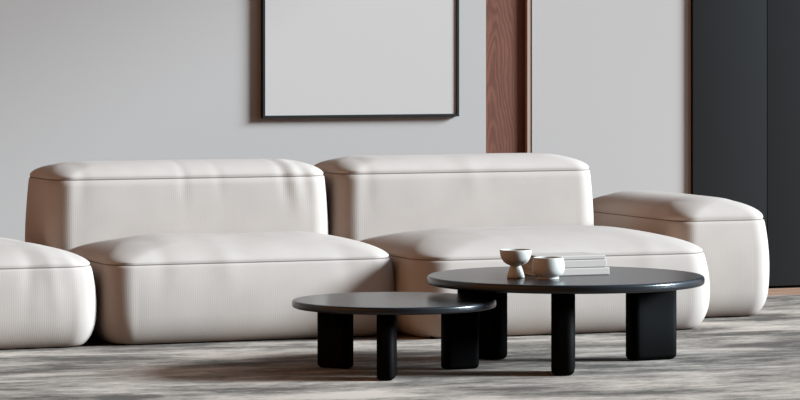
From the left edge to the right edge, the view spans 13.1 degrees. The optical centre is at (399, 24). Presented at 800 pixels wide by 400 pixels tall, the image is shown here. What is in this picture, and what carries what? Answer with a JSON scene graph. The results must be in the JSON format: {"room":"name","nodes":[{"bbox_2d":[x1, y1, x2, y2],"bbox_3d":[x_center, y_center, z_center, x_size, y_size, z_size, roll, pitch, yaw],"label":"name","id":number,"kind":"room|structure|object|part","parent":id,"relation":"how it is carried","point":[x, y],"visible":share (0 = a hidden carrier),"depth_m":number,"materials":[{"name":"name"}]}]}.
{"room":"living room","nodes":[
{"label":"living room","id":0,"kind":"room"},
{"bbox_2d":[0,0,688,241],"bbox_3d":[-1.386,-1.123,16.382,18.000,4.912,0.160,0,0,-22],"label":"wall","id":1,"kind":"structure","parent":0,"point":[81,80],"depth_m":16.56,"materials":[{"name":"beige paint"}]},
{"bbox_2d":[261,0,458,117],"bbox_3d":[-0.187,-0.235,16.765,1.016,1.360,0.028,0,0,-22],"label":"picture frame","id":2,"kind":"object","parent":1,"relation":"attached to","point":[320,58],"visible":1,"depth_m":16.75,"materials":[{"name":"black"}]},
{"bbox_2d":[486,0,524,152],"bbox_3d":[0.502,-1.123,17.122,0.221,4.912,0.063,0,0,-22],"label":"wood wall panel","id":3,"kind":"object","parent":1,"relation":"attached to","point":[505,19],"depth_m":17.09,"materials":[{"name":"brown wood"}]},
{"bbox_2d":[525,0,531,152],"bbox_3d":[0.621,-1.123,17.158,0.024,4.912,0.086,0,0,-22],"label":"trim","id":4,"kind":"structure","parent":1,"relation":"attached to","point":[528,3],"depth_m":17.12,"materials":[{"name":"brown"}]},
{"bbox_2d":[689,0,690,193],"bbox_3d":[1.453,-1.123,17.443,0.011,4.912,0.002,0,0,-22],"label":"trim","id":5,"kind":"structure","parent":1,"relation":"attached to","point":[689,0],"depth_m":17.44,"materials":[{"name":"brown"}]},
{"bbox_2d":[767,287,799,295],"bbox_3d":[2.928,1.383,8.387,30.000,0.100,22.000,0,0,-22],"label":"floor","id":6,"kind":"structure","parent":0,"point":[771,291],"depth_m":17.40,"materials":[{"name":"brown wood"}]},
{"bbox_2d":[0,295,799,399],"bbox_3d":[0.944,1.327,13.957,6.700,0.012,5.016,0,0,-22],"label":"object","id":7,"kind":"object","parent":6,"relation":"on","point":[756,356],"visible":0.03,"depth_m":13.27,"materials":[{"name":"grey carpet"}]},
{"bbox_2d":[0,153,768,349],"bbox_3d":[-0.516,0.954,15.157,4.622,0.732,1.724,0,0,-22],"label":"sofa","id":8,"kind":"object","parent":7,"relation":"on","point":[120,252],"visible":0.86,"depth_m":14.98,"materials":[{"name":"beige"}]},
{"bbox_3d":[-2.033,1.103,14.534,1.308,0.427,1.174,0,0,-22],"label":"seat","id":9,"kind":"part","parent":8,"relation":"part of","materials":[{"name":"white fabric"}]},
{"bbox_3d":[-0.981,0.956,15.344,1.307,0.722,0.488,0,0,-22],"label":"backrest","id":10,"kind":"part","parent":8,"relation":"part of","materials":[{"name":"white fabric"}]},
{"bbox_3d":[-0.737,1.102,14.854,1.320,0.430,0.794,0,0,-22],"label":"seat","id":11,"kind":"part","parent":8,"relation":"part of","materials":[{"name":"white fabric"}]},
{"bbox_3d":[0.231,0.953,15.834,1.289,0.729,0.488,0,0,-22],"label":"backrest","id":12,"kind":"part","parent":8,"relation":"part of","materials":[{"name":"white fabric"}]},
{"bbox_3d":[0.548,1.102,15.261,1.421,0.429,1.007,0,0,-22],"label":"seat","id":13,"kind":"part","parent":8,"relation":"part of","materials":[{"name":"white fabric"}]},
{"bbox_3d":[1.257,1.050,16.178,0.526,0.534,1.150,0,0,-22],"label":"armrest","id":14,"kind":"part","parent":8,"relation":"part of","materials":[{"name":"white fabric"}]},
{"bbox_2d":[292,292,495,380],"bbox_3d":[-0.023,1.183,13.252,0.778,0.276,0.778,0,0,5],"label":"coffee table","id":15,"kind":"object","parent":7,"relation":"on","point":[459,313],"visible":1,"depth_m":13.31,"materials":[{"name":"black paint"}]},
{"bbox_3d":[-0.249,1.197,13.414,0.146,0.247,0.066,0,0,35],"label":"leg","id":16,"kind":"part","parent":15,"relation":"part of","materials":[{"name":"black wood"}]},
{"bbox_3d":[-0.049,1.197,12.975,0.066,0.247,0.146,0,0,5],"label":"leg","id":17,"kind":"part","parent":15,"relation":"part of","materials":[{"name":"black wood"}]},
{"bbox_3d":[0.230,1.197,13.367,0.146,0.247,0.066,0,0,-25],"label":"leg","id":18,"kind":"part","parent":15,"relation":"part of","materials":[{"name":"black wood"}]},
{"bbox_2d":[427,266,704,375],"bbox_3d":[0.645,1.148,13.569,1.082,0.346,1.082,0,0,4],"label":"coffee table","id":19,"kind":"object","parent":7,"relation":"on","point":[651,293],"visible":0.91,"depth_m":13.49,"materials":[{"name":"black paint"}]},
{"bbox_3d":[0.326,1.165,13.784,0.205,0.312,0.088,0,0,34],"label":"leg","id":20,"kind":"part","parent":19,"relation":"part of","materials":[{"name":"black wood"}]},
{"bbox_2d":[500,248,531,277],"bbox_3d":[0.446,0.921,13.429,0.123,0.109,0.123,0,0,-22],"label":"footed bowl","id":21,"kind":"object","parent":19,"relation":"on","point":[515,257],"visible":1,"depth_m":13.40,"materials":[{"name":"ceramic"}]},
{"bbox_2d":[532,256,564,279],"bbox_3d":[0.569,0.933,13.352,0.125,0.084,0.125,0,0,-22],"label":"ceramic bowl","id":22,"kind":"object","parent":19,"relation":"on","point":[544,267],"visible":1,"depth_m":13.30,"materials":[{"name":"white ceramic"}]},
{"bbox_3d":[0.619,1.165,13.185,0.088,0.312,0.205,0,0,4],"label":"leg","id":23,"kind":"part","parent":19,"relation":"part of","materials":[{"name":"black wood"}]},
{"bbox_2d":[521,266,608,275],"bbox_3d":[0.641,0.961,13.632,0.300,0.028,0.206,0,0,-22],"label":"book","id":24,"kind":"object","parent":19,"relation":"on","point":[526,270],"visible":0.47,"depth_m":13.56,"materials":[{"name":"beige paper"}]},
{"bbox_2d":[521,259,605,267],"bbox_3d":[0.637,0.930,13.630,0.286,0.030,0.200,0,0,-22],"label":"book","id":25,"kind":"object","parent":24,"relation":"on","point":[588,263],"visible":0.48,"depth_m":13.56,"materials":[{"name":"beige paper"}]},
{"bbox_2d":[530,252,604,259],"bbox_3d":[0.638,0.906,13.627,0.278,0.016,0.190,0,0,-22],"label":"book","id":26,"kind":"object","parent":25,"relation":"on","point":[566,255],"visible":0.66,"depth_m":13.58,"materials":[{"name":"beige paper"}]},
{"bbox_3d":[0.991,1.165,13.738,0.205,0.312,0.088,0,0,-26],"label":"leg","id":27,"kind":"part","parent":19,"relation":"part of","materials":[{"name":"black wood"}]},
{"bbox_2d":[691,0,799,287],"bbox_3d":[2.522,-0.017,18.185,2.524,2.700,0.620,0,0,-22],"label":"wardrobe","id":28,"kind":"object","parent":6,"relation":"on","point":[745,54],"visible":0.57,"depth_m":17.56,"materials":[{"name":"black wood"}]},
{"bbox_3d":[1.659,-0.022,17.513,0.417,2.681,0.022,0,0,-22],"label":"door","id":29,"kind":"part","parent":28,"relation":"part of","materials":[{"name":"black paint"}]},
{"bbox_3d":[2.049,-0.022,17.671,0.417,2.681,0.022,0,0,-22],"label":"door","id":30,"kind":"part","parent":28,"relation":"part of","materials":[{"name":"black paint"}]}
]}

